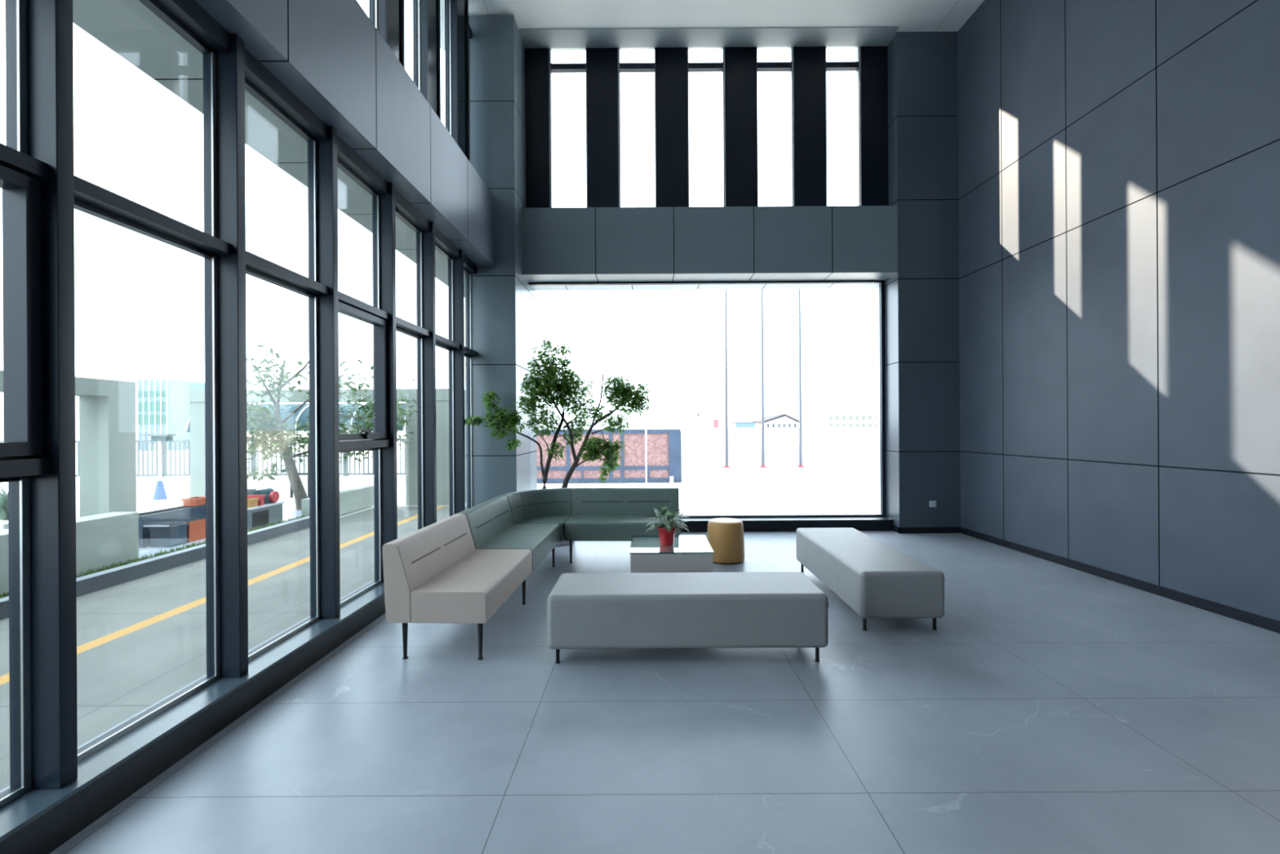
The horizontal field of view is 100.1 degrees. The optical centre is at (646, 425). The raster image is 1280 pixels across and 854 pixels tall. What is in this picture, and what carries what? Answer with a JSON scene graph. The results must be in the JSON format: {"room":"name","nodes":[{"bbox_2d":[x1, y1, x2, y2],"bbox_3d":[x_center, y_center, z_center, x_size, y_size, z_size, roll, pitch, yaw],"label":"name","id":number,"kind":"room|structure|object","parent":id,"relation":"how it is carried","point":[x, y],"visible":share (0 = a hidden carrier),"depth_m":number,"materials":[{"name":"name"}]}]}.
{"room":"lobby","nodes":[
{"label":"lobby","id":0,"kind":"room"},
{"bbox_2d":[0,0,168,444],"bbox_3d":[-76.896,-32.389,52.000,46.600,69.300,16.000,0,0,0],"label":"sky","id":1,"kind":"structure","parent":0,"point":[122,297],"depth_m":55.00,"materials":[{"name":"white"}]},
{"bbox_2d":[464,15,537,509],"bbox_3d":[-2.042,-1.923,7.650,0.660,6.870,1.300,0,0,0],"label":"wall","id":2,"kind":"structure","parent":0,"point":[504,311],"depth_m":7.00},
{"bbox_2d":[0,0,77,807],"bbox_3d":[-2.257,-0.372,1.603,0.170,3.428,0.874,0,0,0],"label":"window","id":3,"kind":"structure","parent":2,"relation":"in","point":[37,451],"depth_m":1.98,"materials":[{"name":"black metal"}]},
{"bbox_2d":[74,0,248,761],"bbox_3d":[-2.257,-0.372,2.477,0.170,3.428,0.874,0,0,0],"label":"window","id":4,"kind":"structure","parent":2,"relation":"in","point":[222,242],"depth_m":2.85,"materials":[{"name":"black metal"}]},
{"bbox_2d":[0,582,385,853],"bbox_3d":[-2.219,1.427,0.400,0.225,0.172,13.200,0,0,0],"label":"sill","id":5,"kind":"structure","parent":2,"relation":"attached to","point":[39,820],"depth_m":2.37,"materials":[{"name":"black metal"}]},
{"bbox_2d":[244,48,340,661],"bbox_3d":[-2.257,-0.372,3.351,0.170,3.428,0.874,0,0,0],"label":"window","id":6,"kind":"structure","parent":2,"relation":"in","point":[321,286],"depth_m":3.73,"materials":[{"name":"black metal"}]},
{"bbox_2d":[337,135,397,606],"bbox_3d":[-2.257,-0.372,4.225,0.170,3.428,0.874,0,0,0],"label":"window","id":7,"kind":"structure","parent":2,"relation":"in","point":[382,315],"depth_m":4.58,"materials":[{"name":"black metal"}]},
{"bbox_2d":[395,189,436,529],"bbox_3d":[-2.257,-0.372,5.099,0.170,3.428,0.874,0,0,0],"label":"window","id":8,"kind":"structure","parent":2,"relation":"in","point":[424,330],"depth_m":5.47,"materials":[{"name":"black metal"}]},
{"bbox_2d":[435,226,465,515],"bbox_3d":[-2.257,-0.372,5.973,0.170,3.428,0.874,0,0,0],"label":"window","id":9,"kind":"structure","parent":2,"relation":"in","point":[455,344],"depth_m":6.35,"materials":[{"name":"black metal"}]},
{"bbox_2d":[463,253,477,508],"bbox_3d":[-2.272,-0.372,6.705,0.140,3.428,0.590,0,0,0],"label":"window","id":10,"kind":"structure","parent":2,"relation":"in","point":[469,267],"depth_m":6.98,"materials":[{"name":"black metal"}]},
{"bbox_2d":[524,48,619,208],"bbox_3d":[-1.059,-4.200,7.691,1.343,2.388,0.097,0,0,0],"label":"window","id":11,"kind":"structure","parent":2,"relation":"in","point":[601,67],"depth_m":7.65,"materials":[{"name":"grey metal"}]},
{"bbox_2d":[49,530,1279,853],"bbox_3d":[1.590,1.591,0.710,7.440,0.200,13.820,0,0,0],"label":"floor","id":12,"kind":"structure","parent":0,"point":[1050,707],"depth_m":2.55,"materials":[{"name":"grey tile"}]},
{"bbox_2d":[382,513,532,659],"bbox_3d":[-1.332,1.129,4.006,0.669,0.757,1.185,0,0,2],"label":"sofa section","id":13,"kind":"object","parent":12,"relation":"on","point":[435,572],"visible":1,"depth_m":3.59,"materials":[{"name":"grey"}]},
{"bbox_2d":[457,495,559,571],"bbox_3d":[-1.290,1.129,5.207,0.669,0.757,1.185,0,0,2],"label":"sofa section","id":14,"kind":"object","parent":12,"relation":"on","point":[491,524],"visible":0.73,"depth_m":5.10,"materials":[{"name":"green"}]},
{"bbox_2d":[500,488,573,541],"bbox_3d":[-1.242,1.129,6.163,0.698,0.757,0.698,0,0,2],"label":"sofa corner section","id":15,"kind":"object","parent":12,"relation":"on","point":[548,505],"visible":0.53,"depth_m":6.21,"materials":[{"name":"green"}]},
{"bbox_2d":[464,339,653,545],"bbox_3d":[-1.135,0.261,6.942,2.466,2.756,0.618,0,0,-6],"label":"indoor tree","id":16,"kind":"object","parent":12,"relation":"on","point":[555,379],"visible":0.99,"depth_m":6.87,"materials":[{"name":"green plant"}]},
{"bbox_2d":[564,487,679,563],"bbox_3d":[-0.252,1.123,6.143,1.260,0.757,0.669,0,0,2],"label":"sofa section","id":17,"kind":"object","parent":12,"relation":"on","point":[598,513],"visible":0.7,"depth_m":6.31,"materials":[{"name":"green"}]},
{"bbox_2d":[629,535,713,573],"bbox_3d":[0.221,1.298,5.010,0.730,0.401,0.716,0,0,0],"label":"coffee table","id":18,"kind":"object","parent":12,"relation":"on","point":[687,553],"visible":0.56,"depth_m":4.66,"materials":[{"name":"grey"}]},
{"bbox_2d":[645,503,688,546],"bbox_3d":[0.193,0.919,4.980,0.415,0.357,0.391,0,0,0],"label":"potted plant","id":19,"kind":"object","parent":18,"relation":"on","point":[666,530],"visible":1,"depth_m":4.91,"materials":[{"name":"green plant"}]},
{"bbox_2d":[546,571,828,663],"bbox_3d":[0.262,1.278,3.623,1.772,0.440,0.555,0,0,0],"label":"upholstered bench","id":20,"kind":"object","parent":12,"relation":"on","point":[775,609],"visible":1,"depth_m":3.35,"materials":[{"name":"grey"}]},
{"bbox_2d":[706,517,744,564],"bbox_3d":[0.881,1.272,5.970,0.418,0.444,0.418,0,0,0],"label":"stool","id":21,"kind":"object","parent":12,"relation":"on","point":[725,535],"visible":0.88,"depth_m":5.80,"materials":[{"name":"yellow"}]},
{"bbox_2d":[795,527,944,631],"bbox_3d":[1.849,1.269,4.697,0.613,0.440,1.705,0,0,0],"label":"upholstered bench","id":22,"kind":"object","parent":12,"relation":"on","point":[875,579],"visible":1,"depth_m":4.01,"materials":[{"name":"grey"}]},
{"bbox_2d":[440,0,984,51],"bbox_3d":[1.266,-5.583,0.650,8.400,0.350,14.100,0,0,0],"label":"ceiling","id":23,"kind":"structure","parent":0,"point":[909,15],"depth_m":7.03,"materials":[{"name":"white paint"}]},
{"bbox_2d":[875,286,880,514],"bbox_3d":[4.165,-2.425,8.080,1.240,8.000,0.440,0,0,0],"label":"wall","id":24,"kind":"structure","parent":0,"point":[877,290],"depth_m":8.23,"materials":[{"name":"white"}]},
{"bbox_2d":[884,31,960,527],"bbox_3d":[4.126,-1.975,7.620,1.325,6.900,0.480,0,0,0],"label":"column","id":25,"kind":"structure","parent":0,"point":[922,348],"depth_m":7.38,"materials":[{"name":"grey tile"}]},
{"bbox_2d":[617,47,688,207],"bbox_3d":[0.081,-4.207,7.691,1.023,2.388,0.097,0,0,0],"label":"window","id":26,"kind":"structure","parent":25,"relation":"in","point":[669,68],"depth_m":7.65,"materials":[{"name":"grey metal"}]},
{"bbox_2d":[532,283,879,290],"bbox_3d":[0.930,-2.556,8.090,5.310,0.900,0.420,0,0,0],"label":"trim","id":27,"kind":"structure","parent":25,"relation":"attached to","point":[855,286],"depth_m":8.14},
{"bbox_2d":[528,280,885,517],"bbox_3d":[0.885,-0.384,7.825,5.175,3.442,0.070,0,0,0],"label":"window","id":28,"kind":"structure","parent":25,"relation":"in","point":[882,282],"depth_m":7.79,"materials":[{"name":"black metal"}]},
{"bbox_2d":[519,26,898,48],"bbox_3d":[0.848,-5.399,7.460,5.160,0.012,0.360,0,0,0],"label":"trim","id":29,"kind":"structure","parent":25,"relation":"attached to","point":[782,36],"depth_m":7.44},
{"bbox_2d":[521,205,897,282],"bbox_3d":[0.870,-2.557,7.633,5.190,0.920,0.495,0,0,0],"label":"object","id":30,"kind":"structure","parent":25,"relation":"attached to","point":[815,242],"depth_m":7.38,"materials":[{"name":"grey metal"}]},
{"bbox_2d":[687,47,757,206],"bbox_3d":[1.081,-4.213,7.691,0.992,2.388,0.097,0,0,0],"label":"window","id":31,"kind":"structure","parent":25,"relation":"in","point":[738,67],"depth_m":7.65,"materials":[{"name":"grey metal"}]},
{"bbox_2d":[679,516,893,532],"bbox_3d":[0.896,1.416,7.707,5.175,0.158,0.305,0,0,0],"label":"sill","id":32,"kind":"structure","parent":25,"relation":"attached to","point":[860,523],"depth_m":7.56,"materials":[{"name":"black"}]},
{"bbox_2d":[756,46,826,206],"bbox_3d":[2.066,-4.218,7.691,0.994,2.388,0.097,0,0,0],"label":"window","id":33,"kind":"structure","parent":25,"relation":"in","point":[806,65],"depth_m":7.65,"materials":[{"name":"grey metal"}]},
{"bbox_2d":[825,46,888,205],"bbox_3d":[3.004,-4.224,7.691,0.898,2.388,0.097,0,0,0],"label":"window","id":34,"kind":"structure","parent":25,"relation":"in","point":[870,66],"depth_m":7.65,"materials":[{"name":"grey metal"}]},
{"bbox_2d":[892,524,960,533],"bbox_3d":[3.901,1.436,7.483,0.861,0.082,0.234,0,0,0],"label":"baseboard","id":35,"kind":"structure","parent":25,"relation":"attached to","point":[946,529],"depth_m":7.37,"materials":[{"name":"black"}]},
{"bbox_2d":[929,500,936,506],"bbox_3d":[3.942,1.076,7.375,0.090,0.086,0.014,0,0,0],"label":"wall socket","id":36,"kind":"object","parent":25,"relation":"attached to","point":[932,504],"visible":1,"depth_m":7.37,"materials":[{"name":"grey plastic"}]},
{"bbox_2d":[957,0,1279,621],"bbox_3d":[4.771,-1.979,1.000,0.300,7.100,14.632,0,0,-3],"label":"wall","id":37,"kind":"structure","parent":0,"point":[1119,160],"depth_m":4.95,"materials":[{"name":"grey tile"}]},
{"bbox_2d":[960,527,1279,633],"bbox_3d":[4.656,1.431,0.680,0.024,0.082,13.377,0,0,-3],"label":"baseboard","id":38,"kind":"structure","parent":37,"relation":"attached to","point":[1271,624],"depth_m":4.77,"materials":[{"name":"black"}]},
{"bbox_3d":[-2.267,-1.936,-3.859,0.210,6.900,4.682,0,0,0],"label":"wall","id":39,"kind":"structure","parent":0,"visible":0},
{"bbox_2d":[0,579,374,792],"bbox_3d":[-2.391,1.509,1.050,0.120,0.250,14.500,0,0,0],"label":"ledge","id":40,"kind":"object","parent":39,"relation":"attached to","point":[176,691],"depth_m":2.71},
{"bbox_2d":[72,0,465,297],"bbox_3d":[-2.600,-2.484,1.050,0.450,1.000,14.500,0,0,0],"label":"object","id":41,"kind":"structure","parent":39,"relation":"attached to","point":[131,29],"depth_m":3.07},
{"bbox_2d":[194,0,493,266],"bbox_3d":[-2.185,-2.544,0.400,0.380,0.915,13.200,0,0,0],"label":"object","id":42,"kind":"structure","parent":39,"relation":"attached to","point":[329,54],"depth_m":3.97,"materials":[{"name":"grey metal"}]},
{"bbox_2d":[375,0,377,29],"bbox_3d":[-2.315,-4.194,4.163,0.140,2.385,0.874,0,0,0],"label":"window","id":43,"kind":"structure","parent":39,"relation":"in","point":[375,0],"depth_m":4.59,"materials":[{"name":"black"}]},
{"bbox_2d":[368,0,420,90],"bbox_3d":[-2.315,-4.194,5.037,0.140,2.385,0.874,0,0,0],"label":"window","id":44,"kind":"structure","parent":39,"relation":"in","point":[390,13],"depth_m":4.80,"materials":[{"name":"black"}]},
{"bbox_2d":[413,0,451,135],"bbox_3d":[-2.315,-4.194,5.911,0.140,2.385,0.874,0,0,0],"label":"window","id":45,"kind":"structure","parent":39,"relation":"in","point":[429,10],"depth_m":5.60,"materials":[{"name":"black"}]},
{"bbox_2d":[444,0,472,160],"bbox_3d":[-2.315,-4.194,6.674,0.140,2.385,0.652,0,0,0],"label":"window","id":46,"kind":"structure","parent":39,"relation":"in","point":[460,29],"depth_m":6.46,"materials":[{"name":"black"}]},
{"label":"outside","id":47,"kind":"structure","parent":0,"visible":0},
{"bbox_2d":[0,506,466,790],"bbox_3d":[-3.880,1.723,1.425,3.100,0.200,18.850,0,0,0],"label":"road","id":48,"kind":"structure","parent":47,"point":[141,641],"depth_m":4.46,"materials":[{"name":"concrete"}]},
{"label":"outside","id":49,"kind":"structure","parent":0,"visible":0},
{"bbox_2d":[397,481,876,515],"bbox_3d":[17.290,1.596,74.150,45.440,0.200,131.700,0,0,0],"label":"ground","id":50,"kind":"structure","parent":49,"point":[695,498],"depth_m":11.47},
{"bbox_2d":[404,400,466,506],"bbox_3d":[-4.372,0.556,11.160,1.070,2.140,0.480,0,0,0],"label":"portal","id":51,"kind":"object","parent":50,"relation":"on","point":[442,406],"visible":0.43,"depth_m":10.92,"materials":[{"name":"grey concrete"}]},
{"bbox_2d":[188,388,465,402],"bbox_3d":[-6.574,-0.621,11.150,5.460,0.240,0.500,0,0,0],"label":"beam","id":52,"kind":"structure","parent":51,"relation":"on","point":[442,394],"depth_m":10.90,"materials":[{"name":"grey concrete"}]},
{"bbox_2d":[536,428,680,482],"bbox_3d":[-1.223,0.841,14.885,4.359,1.479,0.190,0,0,0],"label":"building","id":53,"kind":"structure","parent":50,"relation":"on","point":[663,446],"depth_m":14.93,"materials":[{"name":"blue metal"}]},
{"bbox_2d":[537,471,681,483],"bbox_3d":[-1.970,0.882,15.175,6.050,1.460,0.250,0,0,0],"label":"wall","id":54,"kind":"structure","parent":50,"relation":"on","point":[681,472],"depth_m":15.05,"materials":[{"name":"white"}]},
{"bbox_2d":[537,482,686,486],"bbox_3d":[-1.677,1.590,14.400,5.488,0.040,0.400,0,0,0],"label":"kerb","id":55,"kind":"object","parent":50,"relation":"on","point":[672,483],"visible":0.64,"depth_m":14.21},
{"bbox_2d":[644,426,648,487],"bbox_3d":[-0.005,0.800,14.000,0.100,1.600,0.100,0,0,0],"label":"post","id":56,"kind":"object","parent":50,"relation":"on","point":[646,486],"visible":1,"depth_m":13.98,"materials":[{"name":"white metal"}]},
{"bbox_2d":[711,419,719,427],"bbox_3d":[10.451,0.312,81.500,0.844,2.491,3.100,0,0,0],"label":"building","id":57,"kind":"structure","parent":50,"relation":"on","point":[714,423],"depth_m":80.00,"materials":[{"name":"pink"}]},
{"bbox_2d":[728,422,755,427],"bbox_3d":[14.809,0.481,83.000,3.071,2.100,6.200,0,0,0],"label":"shed","id":58,"kind":"object","parent":50,"relation":"on","point":[734,424],"visible":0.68,"depth_m":80.00,"materials":[{"name":"blue"}]},
{"bbox_2d":[680,426,827,482],"bbox_3d":[3.140,0.816,15.150,4.330,1.530,0.300,0,0,0],"label":"wall","id":59,"kind":"structure","parent":50,"relation":"on","point":[700,446],"depth_m":15.00,"materials":[{"name":"white"}]},
{"bbox_2d":[752,413,799,427],"bbox_3d":[20.179,-0.136,84.000,5.421,3.269,8.600,0,0,0],"label":"gabled house","id":60,"kind":"structure","parent":50,"relation":"on","point":[781,420],"depth_m":80.00,"materials":[{"name":"grey"}]},
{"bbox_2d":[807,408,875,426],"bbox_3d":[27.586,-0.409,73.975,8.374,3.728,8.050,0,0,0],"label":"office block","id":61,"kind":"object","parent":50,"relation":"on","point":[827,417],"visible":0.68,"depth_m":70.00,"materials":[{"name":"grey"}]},
{"bbox_2d":[826,426,876,491],"bbox_3d":[5.805,0.800,11.848,0.294,1.530,6.878,0,0,-11],"label":"wall","id":62,"kind":"structure","parent":50,"relation":"on","point":[851,451],"depth_m":13.74,"materials":[{"name":"white"}]},
{"bbox_3d":[3.113,1.351,14.450,3.110,0.460,1.000,0,0,0],"label":"podium","id":63,"kind":"object","parent":50,"relation":"on","visible":0},
{"bbox_2d":[721,289,731,467],"bbox_3d":[2.154,-2.368,14.500,0.260,6.990,0.260,0,0,0],"label":"flagpole","id":64,"kind":"object","parent":63,"relation":"on","point":[726,465],"visible":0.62,"depth_m":14.47,"materials":[{"name":"grey metal"}]},
{"bbox_2d":[758,289,768,467],"bbox_3d":[3.139,-2.374,14.500,0.260,6.990,0.260,0,0,0],"label":"flagpole","id":65,"kind":"object","parent":63,"relation":"on","point":[762,465],"visible":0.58,"depth_m":14.47,"materials":[{"name":"grey metal"}]},
{"bbox_2d":[795,288,805,466],"bbox_3d":[4.156,-2.380,14.500,0.260,6.990,0.260,0,0,0],"label":"flagpole","id":66,"kind":"object","parent":63,"relation":"on","point":[800,339],"visible":0.64,"depth_m":14.47,"materials":[{"name":"grey metal"}]},
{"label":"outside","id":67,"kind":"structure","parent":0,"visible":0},
{"bbox_2d":[0,433,405,517],"bbox_3d":[-47.709,2.021,66.000,84.560,0.230,148.000,0,0,0],"label":"ground","id":68,"kind":"structure","parent":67,"point":[144,495],"depth_m":14.82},
{"bbox_2d":[0,494,8,529],"bbox_3d":[-7.083,1.176,5.990,0.676,0.973,0.665,0,0,30],"label":"agave","id":69,"kind":"object","parent":68,"relation":"on","point":[3,502],"visible":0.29,"depth_m":5.86,"materials":[{"name":"green plant"}]},
{"bbox_2d":[0,519,8,529],"bbox_3d":[-7.092,1.353,5.950,0.440,0.620,0.440,0,0,0],"label":"planter","id":70,"kind":"object","parent":68,"relation":"on","point":[3,522],"depth_m":5.75,"materials":[{"name":"white"}]},
{"bbox_2d":[0,511,138,595],"bbox_3d":[-5.942,1.308,-0.940,0.300,0.655,14.120,0,0,0],"label":"wall","id":71,"kind":"structure","parent":68,"relation":"on","point":[107,539],"depth_m":5.70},
{"bbox_2d":[0,515,310,619],"bbox_3d":[-5.488,1.557,0.500,0.125,0.152,17.000,0,0,0],"label":"kerb","id":72,"kind":"object","parent":68,"relation":"on","point":[96,581],"depth_m":5.91,"materials":[{"name":"concrete"}]},
{"bbox_2d":[142,433,176,500],"bbox_3d":[-11.166,0.937,12.300,0.560,1.500,0.260,0,0,0],"label":"post","id":73,"kind":"object","parent":68,"relation":"on","point":[160,493],"visible":1,"depth_m":12.26,"materials":[{"name":"blue"}]},
{"bbox_2d":[142,433,176,435],"bbox_3d":[-11.170,0.212,12.300,0.560,0.050,0.240,0,0,0],"label":"hood","id":74,"kind":"object","parent":73,"relation":"attached to","point":[154,434],"depth_m":12.18,"materials":[{"name":"grey"}]},
{"bbox_2d":[137,379,204,450],"bbox_3d":[-36.806,-0.817,41.950,2.359,5.276,4.100,0,0,0],"label":"glass building","id":75,"kind":"structure","parent":68,"relation":"on","point":[162,405],"depth_m":40.00,"materials":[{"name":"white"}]},
{"bbox_2d":[189,401,205,497],"bbox_3d":[-9.097,0.585,11.160,0.400,2.140,0.480,0,0,0],"label":"portal","id":76,"kind":"object","parent":68,"relation":"on","point":[197,463],"visible":0.21,"depth_m":10.92,"materials":[{"name":"grey concrete"}]},
{"bbox_2d":[0,475,405,487],"bbox_3d":[-14.591,1.598,15.150,18.800,0.280,0.300,0,0,0],"label":"wall","id":77,"kind":"structure","parent":68,"relation":"on","point":[352,480],"depth_m":15.00,"materials":[{"name":"white"}]},
{"bbox_2d":[0,437,405,477],"bbox_3d":[-12.420,0.894,15.150,18.250,1.100,0.100,0,0,0],"label":"railing fence","id":78,"kind":"object","parent":77,"relation":"on","point":[254,463],"visible":0.25,"depth_m":15.13,"materials":[{"name":"grey metal"}]},
{"bbox_2d":[138,509,301,559],"bbox_3d":[-7.490,1.600,8.010,3.400,0.090,3.780,0,0,0],"label":"slab","id":79,"kind":"object","parent":68,"relation":"on","point":[286,513],"visible":0.09,"depth_m":6.95,"materials":[{"name":"grey concrete"}]},
{"bbox_2d":[0,486,8,499],"bbox_3d":[-7.833,1.193,6.568,0.752,0.948,0.729,0,0,0],"label":"agave","id":80,"kind":"object","parent":79,"relation":"on","point":[4,494],"visible":0.02,"depth_m":6.58,"materials":[{"name":"green plant"}]},
{"bbox_2d":[79,395,136,516],"bbox_3d":[-6.376,0.648,6.355,0.340,1.980,0.330,0,0,0],"label":"column","id":81,"kind":"structure","parent":79,"relation":"on","point":[107,424],"depth_m":6.19,"materials":[{"name":"grey concrete"}]},
{"bbox_2d":[0,370,135,397],"bbox_3d":[-6.383,-0.437,0.260,0.340,0.190,12.520,0,0,0],"label":"beam","id":82,"kind":"structure","parent":81,"relation":"on","point":[83,386],"depth_m":6.11,"materials":[{"name":"grey concrete"}]},
{"bbox_2d":[148,522,188,546],"bbox_3d":[-6.192,1.415,6.950,0.284,0.265,0.264,0,0,0],"label":"crate","id":83,"kind":"object","parent":79,"relation":"on","point":[175,535],"visible":0.79,"depth_m":6.83,"materials":[{"name":"grey"}]},
{"bbox_2d":[138,504,205,547],"bbox_3d":[-6.512,1.347,7.420,0.264,0.405,1.264,0,0,0],"label":"trough","id":84,"kind":"object","parent":79,"relation":"on","point":[153,517],"visible":0.28,"depth_m":7.10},
{"bbox_2d":[181,496,205,506],"bbox_3d":[-6.514,1.091,7.750,0.204,0.105,0.244,0,0,0],"label":"box","id":85,"kind":"object","parent":84,"relation":"on","point":[196,500],"visible":0.82,"depth_m":7.64,"materials":[{"name":"brown plastic"}]},
{"bbox_2d":[186,518,205,542],"bbox_3d":[-6.192,1.410,7.240,0.284,0.275,0.284,0,0,0],"label":"crate","id":86,"kind":"object","parent":79,"relation":"on","point":[196,530],"visible":0.54,"depth_m":7.22,"materials":[{"name":"brown plastic"}]},
{"bbox_2d":[204,488,256,495],"bbox_3d":[-6.542,1.287,8.450,0.364,0.525,0.574,0,0,0],"label":"storage bin","id":87,"kind":"object","parent":79,"relation":"on","point":[250,491],"visible":0.13,"depth_m":8.64,"materials":[{"name":"grey"}]},
{"bbox_2d":[247,501,284,529],"bbox_3d":[-6.012,1.384,8.280,0.360,0.325,0.720,0,0,0],"label":"storage cabinet","id":88,"kind":"object","parent":79,"relation":"on","point":[260,515],"visible":0.6,"depth_m":8.21,"materials":[{"name":"grey metal"}]},
{"bbox_2d":[247,497,259,507],"bbox_3d":[-5.993,1.159,8.050,0.224,0.125,0.184,0,0,0],"label":"storage box","id":89,"kind":"object","parent":88,"relation":"on","point":[251,502],"visible":0.51,"depth_m":8.04,"materials":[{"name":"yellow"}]},
{"bbox_2d":[247,494,266,505],"bbox_3d":[-5.993,1.143,8.230,0.224,0.155,0.104,0,0,0],"label":"storage box","id":90,"kind":"object","parent":88,"relation":"on","point":[261,502],"visible":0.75,"depth_m":8.19,"materials":[{"name":"red plastic"}]},
{"bbox_2d":[253,488,279,504],"bbox_3d":[-6.008,1.109,8.460,0.290,0.224,0.260,0,0,0],"label":"drum","id":91,"kind":"object","parent":88,"relation":"on","point":[272,496],"visible":0.76,"depth_m":8.41,"materials":[{"name":"teal"}]},
{"bbox_3d":[-6.192,1.410,7.530,0.284,0.275,0.284,0,0,0],"label":"crate","id":92,"kind":"object","parent":79,"relation":"on","visible":0},
{"bbox_2d":[143,513,205,526],"bbox_3d":[-6.192,1.266,7.232,0.310,0.018,0.935,0,0,0],"label":"lid","id":93,"kind":"object","parent":92,"relation":"on","point":[171,522],"visible":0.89,"depth_m":7.08,"materials":[{"name":"silver metal"}]},
{"bbox_2d":[186,401,405,431],"bbox_3d":[-8.247,0.529,13.466,5.200,2.246,1.769,0,0,0],"label":"carport","id":94,"kind":"object","parent":68,"relation":"on","point":[302,414],"visible":0.19,"depth_m":12.76,"materials":[{"name":"teal"}]},
{"bbox_2d":[289,437,309,497],"bbox_3d":[-7.944,0.958,12.300,0.440,1.380,0.040,0,0,0],"label":"steel frame","id":95,"kind":"object","parent":68,"relation":"on","point":[291,440],"visible":0.39,"depth_m":12.28,"materials":[{"name":"black"}]},
{"bbox_2d":[246,344,417,510],"bbox_3d":[-6.172,0.111,9.932,4.178,3.106,1.737,0,0,0],"label":"tree","id":96,"kind":"object","parent":68,"relation":"on","point":[276,431],"visible":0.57,"depth_m":9.82,"materials":[{"name":"green plant"}]},
{"bbox_2d":[301,485,373,517],"bbox_3d":[-5.691,1.434,10.000,0.200,0.400,2.000,0,0,0],"label":"wall","id":97,"kind":"structure","parent":68,"relation":"on","point":[355,499],"depth_m":10.24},
{"bbox_3d":[-7.520,1.620,-1.010,3.940,0.150,13.980,0,0,0],"label":"planting bed","id":98,"kind":"object","parent":68,"relation":"on","visible":0},
{"bbox_2d":[0,514,309,598],"bbox_3d":[-5.665,1.501,5.490,0.298,0.076,7.038,0,0,0],"label":"grass","id":99,"kind":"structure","parent":98,"relation":"on","point":[112,566],"depth_m":6.18,"materials":[{"name":"green plant"}]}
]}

